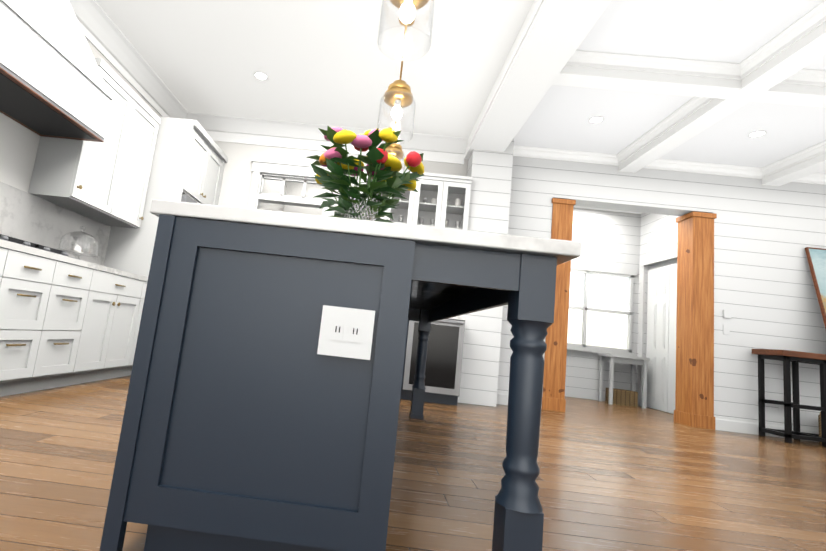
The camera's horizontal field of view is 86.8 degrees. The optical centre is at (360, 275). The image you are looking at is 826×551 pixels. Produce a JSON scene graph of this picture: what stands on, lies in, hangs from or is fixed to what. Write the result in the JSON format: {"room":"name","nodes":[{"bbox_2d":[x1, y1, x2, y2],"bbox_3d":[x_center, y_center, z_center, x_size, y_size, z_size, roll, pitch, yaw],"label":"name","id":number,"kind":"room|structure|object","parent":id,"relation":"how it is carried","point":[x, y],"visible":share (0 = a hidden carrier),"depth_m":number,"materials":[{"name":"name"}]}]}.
{"room":"kitchen","nodes":[
{"label":"kitchen","id":0,"kind":"room"},
{"bbox_2d":[0,39,161,192],"bbox_3d":[-2.664,-1.071,1.292,0.120,3.100,8.230,6,-8,3],"label":"wall","id":1,"kind":"structure","parent":0,"point":[19,144],"depth_m":3.22,"materials":[{"name":"white paint"}]},
{"bbox_2d":[0,182,107,263],"bbox_3d":[-2.586,-0.422,3.078,0.010,0.485,2.543,6,-8,3],"label":"backsplash","id":2,"kind":"structure","parent":1,"relation":"attached to","point":[24,219],"depth_m":3.48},
{"bbox_2d":[12,0,119,95],"bbox_3d":[-2.184,-1.928,2.958,0.500,0.858,1.060,6,-8,3],"label":"upper cabinet","id":3,"kind":"object","parent":1,"relation":"attached to","point":[58,18],"depth_m":3.07,"materials":[{"name":"white paint"}]},
{"bbox_2d":[0,0,114,142],"bbox_3d":[-2.197,-1.741,2.932,0.515,1.237,1.090,6,-8,3],"label":"hood","id":4,"kind":"object","parent":3,"relation":"attached to","point":[52,84],"depth_m":2.91,"materials":[{"name":"white paint"}]},
{"bbox_2d":[24,78,139,219],"bbox_3d":[-2.312,-1.146,3.673,0.348,1.160,0.553,6,-8,3],"label":"upper cabinet","id":5,"kind":"object","parent":1,"relation":"attached to","point":[116,154],"depth_m":3.56,"materials":[{"name":"white paint"}]},
{"bbox_2d":[84,98,163,231],"bbox_3d":[-2.300,-1.087,4.100,0.348,1.160,0.552,6,-8,3],"label":"upper cabinet","id":6,"kind":"object","parent":1,"relation":"attached to","point":[146,134],"depth_m":4.19,"materials":[{"name":"white paint"}]},
{"bbox_2d":[69,0,188,118],"bbox_3d":[-2.364,-2.449,1.475,0.170,0.270,8.230,6,-8,3],"label":"crown molding","id":7,"kind":"structure","parent":1,"relation":"attached to","point":[106,38],"depth_m":4.19,"materials":[{"name":"white wood"}]},
{"bbox_2d":[152,117,223,204],"bbox_3d":[-2.091,-1.214,4.936,0.662,0.760,0.895,6,-8,3],"label":"upper cabinet","id":8,"kind":"object","parent":1,"relation":"attached to","point":[188,160],"depth_m":4.50,"materials":[{"name":"white paint"}]},
{"bbox_2d":[260,179,287,211],"bbox_3d":[-1.495,-0.261,6.306,0.120,3.100,1.710,6,-8,3],"label":"wall","id":9,"kind":"structure","parent":0,"point":[275,183],"depth_m":6.55,"materials":[{"name":"white paint"}]},
{"bbox_2d":[284,182,324,215],"bbox_3d":[-0.832,-0.065,7.204,4.080,3.100,0.120,6,-8,3],"label":"wall","id":10,"kind":"structure","parent":0,"point":[290,189],"depth_m":7.33,"materials":[{"name":"white paint"}]},
{"bbox_2d":[0,375,825,550],"bbox_3d":[3.130,1.527,3.674,12.400,0.100,14.000,6,-8,3],"label":"floor","id":11,"kind":"structure","parent":0,"point":[610,477],"depth_m":2.08,"materials":[{"name":"brown wood"}]},
{"bbox_2d":[0,244,15,307],"bbox_3d":[-2.380,0.196,2.072,0.639,0.874,0.733,6,-8,3],"label":"base cabinet","id":12,"kind":"object","parent":11,"relation":"on","point":[6,250],"depth_m":2.47,"materials":[{"name":"white paint"}]},
{"bbox_2d":[0,248,63,396],"bbox_3d":[-2.364,0.269,2.593,0.639,0.874,0.441,6,-8,3],"label":"base cabinet","id":13,"kind":"object","parent":11,"relation":"on","point":[26,312],"depth_m":2.67,"materials":[{"name":"white paint"}]},
{"bbox_2d":[0,240,147,279],"bbox_3d":[-2.305,-0.137,3.030,0.633,0.052,2.543,6,-8,3],"label":"countertop","id":14,"kind":"structure","parent":13,"relation":"on","point":[13,242],"depth_m":2.92,"materials":[{"name":"white stone"}]},
{"bbox_2d":[0,215,80,265],"bbox_3d":[-2.297,-0.204,2.722,0.487,0.084,0.910,6,-8,3],"label":"cooktop","id":15,"kind":"object","parent":14,"relation":"in","point":[3,237],"depth_m":2.81,"materials":[{"name":"metal"}]},
{"bbox_2d":[57,226,97,257],"bbox_3d":[-2.323,-0.247,3.577,0.300,0.330,0.300,6,-8,3],"label":"cake stand","id":16,"kind":"object","parent":14,"relation":"on","point":[81,252],"visible":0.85,"depth_m":3.56,"materials":[{"name":"clear glass"}]},
{"bbox_2d":[36,260,103,390],"bbox_3d":[-2.351,0.329,3.029,0.639,0.874,0.440,6,-8,3],"label":"base cabinet","id":17,"kind":"object","parent":11,"relation":"on","point":[78,286],"depth_m":3.06,"materials":[{"name":"white paint"}]},
{"bbox_2d":[80,268,147,383],"bbox_3d":[-2.335,0.404,3.571,0.639,0.874,0.775,6,-8,3],"label":"base cabinet","id":18,"kind":"object","parent":11,"relation":"on","point":[115,329],"depth_m":3.59,"materials":[{"name":"white paint"}]},
{"bbox_2d":[104,188,195,275],"bbox_3d":[-2.246,0.088,4.746,0.609,1.830,0.920,6,-8,3],"label":"tall cabinet","id":19,"kind":"object","parent":11,"relation":"on","point":[129,251],"depth_m":4.34,"materials":[{"name":"white paint"}]},
{"bbox_2d":[100,207,575,550],"bbox_3d":[-0.049,0.498,2.366,1.143,0.873,2.599,6,-8,3],"label":"kitchen island","id":20,"kind":"object","parent":11,"relation":"on","point":[261,412],"depth_m":1.11,"materials":[{"name":"blue paint"}]},
{"bbox_2d":[317,305,375,360],"bbox_3d":[-0.036,0.146,1.106,0.135,0.125,0.010,6,-8,3],"label":"outlet","id":21,"kind":"object","parent":20,"relation":"attached to","point":[344,332],"depth_m":1.10,"materials":[{"name":"white plastic"}]},
{"bbox_2d":[151,199,580,257],"bbox_3d":[0.040,0.056,2.429,1.140,0.047,2.610,6,-8,3],"label":"island countertop","id":22,"kind":"structure","parent":20,"relation":"on","point":[180,206],"depth_m":1.14,"materials":[{"name":"white stone"}]},
{"bbox_2d":[307,126,423,222],"bbox_3d":[0.008,-0.344,1.868,0.528,0.580,0.490,6,-8,3],"label":"flower bouquet","id":23,"kind":"object","parent":22,"relation":"on","point":[383,167],"visible":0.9,"depth_m":1.80,"materials":[{"name":"green plant"}]},
{"bbox_2d":[360,169,471,405],"bbox_3d":[0.462,0.052,4.855,1.367,2.530,0.677,6,-8,3],"label":"cabinet","id":24,"kind":"object","parent":11,"relation":"on","point":[439,200],"visible":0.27,"depth_m":4.49,"materials":[{"name":"white paint"}]},
{"bbox_2d":[457,138,513,406],"bbox_3d":[1.413,-0.096,5.111,0.462,3.100,0.440,6,-8,3],"label":"pier","id":25,"kind":"object","parent":11,"relation":"on","point":[489,173],"visible":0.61,"depth_m":4.82,"materials":[{"name":"white wood"}]},
{"bbox_2d":[541,198,575,411],"bbox_3d":[2.332,0.328,5.227,0.275,2.500,0.300,6,-8,3],"label":"post","id":26,"kind":"object","parent":11,"relation":"on","point":[553,395],"visible":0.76,"depth_m":5.05,"materials":[{"name":"brown wood"}]},
{"bbox_2d":[598,353,649,408],"bbox_3d":[3.993,1.595,6.608,0.570,0.740,0.380,6,-8,3],"label":"table","id":27,"kind":"object","parent":11,"relation":"on","point":[621,397],"visible":1,"depth_m":6.47,"materials":[{"name":"white paint"}]},
{"bbox_2d":[674,211,716,429],"bbox_3d":[3.977,0.502,5.154,0.275,2.500,0.300,6,-8,3],"label":"post","id":28,"kind":"object","parent":11,"relation":"on","point":[694,399],"visible":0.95,"depth_m":5.07,"materials":[{"name":"brown wood"}]},
{"bbox_2d":[752,349,825,447],"bbox_3d":[5.323,1.372,4.632,1.880,0.945,0.385,6,-8,3],"label":"console","id":29,"kind":"object","parent":11,"relation":"on","point":[787,357],"visible":1,"depth_m":4.55,"materials":[{"name":"brown wood"}]},
{"bbox_2d":[805,247,825,328],"bbox_3d":[5.437,0.298,4.848,0.580,1.250,0.303,6,-8,3],"label":"canvas art","id":30,"kind":"object","parent":29,"relation":"on","point":[816,258],"visible":0.88,"depth_m":4.97,"materials":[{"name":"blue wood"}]},
{"bbox_2d":[818,412,821,443],"bbox_3d":[5.317,1.653,4.598,0.650,0.380,0.235,6,-8,3],"label":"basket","id":31,"kind":"object","parent":11,"relation":"on","point":[819,424],"visible":0.27,"depth_m":4.71,"materials":[{"name":"wicker"}]},
{"bbox_2d":[95,0,825,213],"bbox_3d":[3.484,-1.625,4.100,12.400,0.100,14.000,6,-8,3],"label":"ceiling","id":32,"kind":"structure","parent":0,"point":[326,62],"depth_m":4.03,"materials":[{"name":"white paint"}]},
{"bbox_2d":[253,72,267,79],"bbox_3d":[-1.019,-2.032,4.422,0.148,0.004,0.148,5,-8,11],"label":"recessed light","id":33,"kind":"object","parent":32,"relation":"in","point":[264,76],"depth_m":4.42,"materials":[{"name":"white paint"}]},
{"bbox_2d":[377,24,415,143],"bbox_3d":[0.267,-1.459,2.557,0.210,1.350,0.210,6,-8,3],"label":"pendant light","id":34,"kind":"object","parent":32,"relation":"hanging from","point":[398,96],"visible":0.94,"depth_m":2.46,"materials":[{"name":"clear glass"}]},
{"bbox_2d":[385,18,414,172],"bbox_3d":[0.290,-1.352,3.329,0.210,1.350,0.210,6,-8,3],"label":"pendant light","id":35,"kind":"object","parent":32,"relation":"hanging from","point":[394,150],"visible":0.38,"depth_m":3.22,"materials":[{"name":"gold metal"}]},
{"bbox_2d":[377,0,434,61],"bbox_3d":[0.244,-1.566,1.785,0.210,1.350,0.210,6,-8,3],"label":"pendant light","id":36,"kind":"object","parent":32,"relation":"hanging from","point":[407,9],"visible":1,"depth_m":1.71,"materials":[{"name":"clear glass"}]},
{"bbox_2d":[464,0,610,158],"bbox_3d":[1.372,-2.078,1.383,0.412,0.200,8.370,6,-8,3],"label":"beam","id":37,"kind":"structure","parent":32,"relation":"attached to","point":[551,35],"depth_m":3.50,"materials":[{"name":"white wood"}]},
{"bbox_2d":[588,116,603,122],"bbox_3d":[2.466,-1.625,4.535,0.148,0.004,0.148,7,-8,-6],"label":"recessed light","id":38,"kind":"object","parent":32,"relation":"in","point":[597,119],"depth_m":4.53,"materials":[{"name":"white paint"}]},
{"bbox_2d":[552,0,825,185],"bbox_3d":[4.516,-1.768,1.175,5.920,0.170,8.230,6,-8,3],"label":"ceiling beams","id":39,"kind":"structure","parent":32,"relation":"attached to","point":[773,70],"depth_m":3.57,"materials":[{"name":"white wood"}]},
{"bbox_2d":[747,131,766,137],"bbox_3d":[4.085,-1.453,4.462,0.148,0.004,0.148,10,-8,-24],"label":"recessed light","id":40,"kind":"object","parent":32,"relation":"in","point":[757,133],"depth_m":4.46,"materials":[{"name":"white paint"}]},
{"bbox_2d":[214,141,825,427],"bbox_3d":[2.659,0.063,5.254,10.585,3.100,0.240,6,-8,3],"label":"wall","id":41,"kind":"structure","parent":0,"point":[765,236],"depth_m":5.15,"materials":[{"name":"white wood"}]},
{"bbox_2d":[247,159,334,215],"bbox_3d":[-0.954,-0.092,5.309,1.110,2.620,0.187,6,-8,3],"label":"door frame","id":42,"kind":"structure","parent":41,"relation":"attached to","point":[262,170],"depth_m":5.40,"materials":[{"name":"white paint"}]},
{"bbox_2d":[264,179,323,194],"bbox_3d":[-0.841,-1.089,5.457,0.820,0.190,0.004,6,-8,3],"label":"window","id":43,"kind":"structure","parent":41,"relation":"in","point":[289,183],"depth_m":5.46,"materials":[{"name":"glass"}]},
{"bbox_2d":[189,112,467,163],"bbox_3d":[-0.429,-1.703,5.384,3.465,0.270,0.170,6,-8,3],"label":"crown molding","id":44,"kind":"structure","parent":41,"relation":"attached to","point":[221,128],"depth_m":5.40,"materials":[{"name":"white wood"}]},
{"bbox_2d":[496,391,818,441],"bbox_3d":[2.301,1.471,4.888,9.965,0.150,0.120,6,-8,3],"label":"baseboard","id":45,"kind":"structure","parent":41,"relation":"attached to","point":[736,425],"depth_m":4.84,"materials":[{"name":"white paint"}]},
{"bbox_2d":[513,145,825,184],"bbox_3d":[4.695,-1.237,5.212,5.810,0.100,0.080,6,-8,3],"label":"crown molding","id":46,"kind":"structure","parent":41,"relation":"attached to","point":[521,151],"depth_m":5.26,"materials":[{"name":"white wood"}]},
{"bbox_2d":[723,324,729,334],"bbox_3d":[4.226,0.627,5.004,0.070,0.110,0.007,6,-8,3],"label":"light switch","id":47,"kind":"object","parent":41,"relation":"attached to","point":[726,328],"depth_m":5.00,"materials":[{"name":"white plastic"}]},
{"bbox_2d":[723,310,730,317],"bbox_3d":[4.251,0.449,5.022,0.080,0.090,0.019,6,-8,3],"label":"light switch","id":48,"kind":"object","parent":41,"relation":"attached to","point":[726,314],"depth_m":5.01,"materials":[{"name":"white plastic"}]},
{"bbox_2d":[778,405,783,411],"bbox_3d":[4.733,1.478,4.871,0.070,0.110,0.007,6,-8,3],"label":"outlet","id":49,"kind":"object","parent":41,"relation":"attached to","point":[780,407],"depth_m":4.87,"materials":[{"name":"white plastic"}]},
{"bbox_2d":[565,208,640,400],"bbox_3d":[3.204,0.375,7.104,2.800,3.100,0.120,6,-8,3],"label":"wall","id":50,"kind":"structure","parent":0,"point":[618,239],"depth_m":7.13,"materials":[{"name":"white paint"}]},
{"bbox_2d":[567,263,636,355],"bbox_3d":[3.290,0.484,7.047,2.300,1.410,0.104,6,-8,3],"label":"window","id":51,"kind":"structure","parent":50,"relation":"in","point":[586,270],"depth_m":7.02,"materials":[{"name":"white paint"}]},
{"bbox_2d":[635,213,679,413],"bbox_3d":[4.503,0.390,6.139,0.130,3.100,1.710,6,-8,3],"label":"wall","id":52,"kind":"structure","parent":0,"point":[657,234],"depth_m":6.82,"materials":[{"name":"white paint"}]},
{"bbox_2d":[637,249,676,413],"bbox_3d":[4.444,0.802,6.270,0.088,2.310,1.280,6,-8,3],"label":"door","id":53,"kind":"structure","parent":52,"relation":"attached to","point":[661,329],"depth_m":6.45,"materials":[{"name":"white paint"}]},
{"label":"outside","id":54,"kind":"structure","parent":0,"visible":0},
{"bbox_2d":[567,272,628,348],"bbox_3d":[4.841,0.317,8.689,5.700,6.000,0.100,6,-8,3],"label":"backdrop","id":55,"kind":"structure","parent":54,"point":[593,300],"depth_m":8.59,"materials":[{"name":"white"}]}
]}

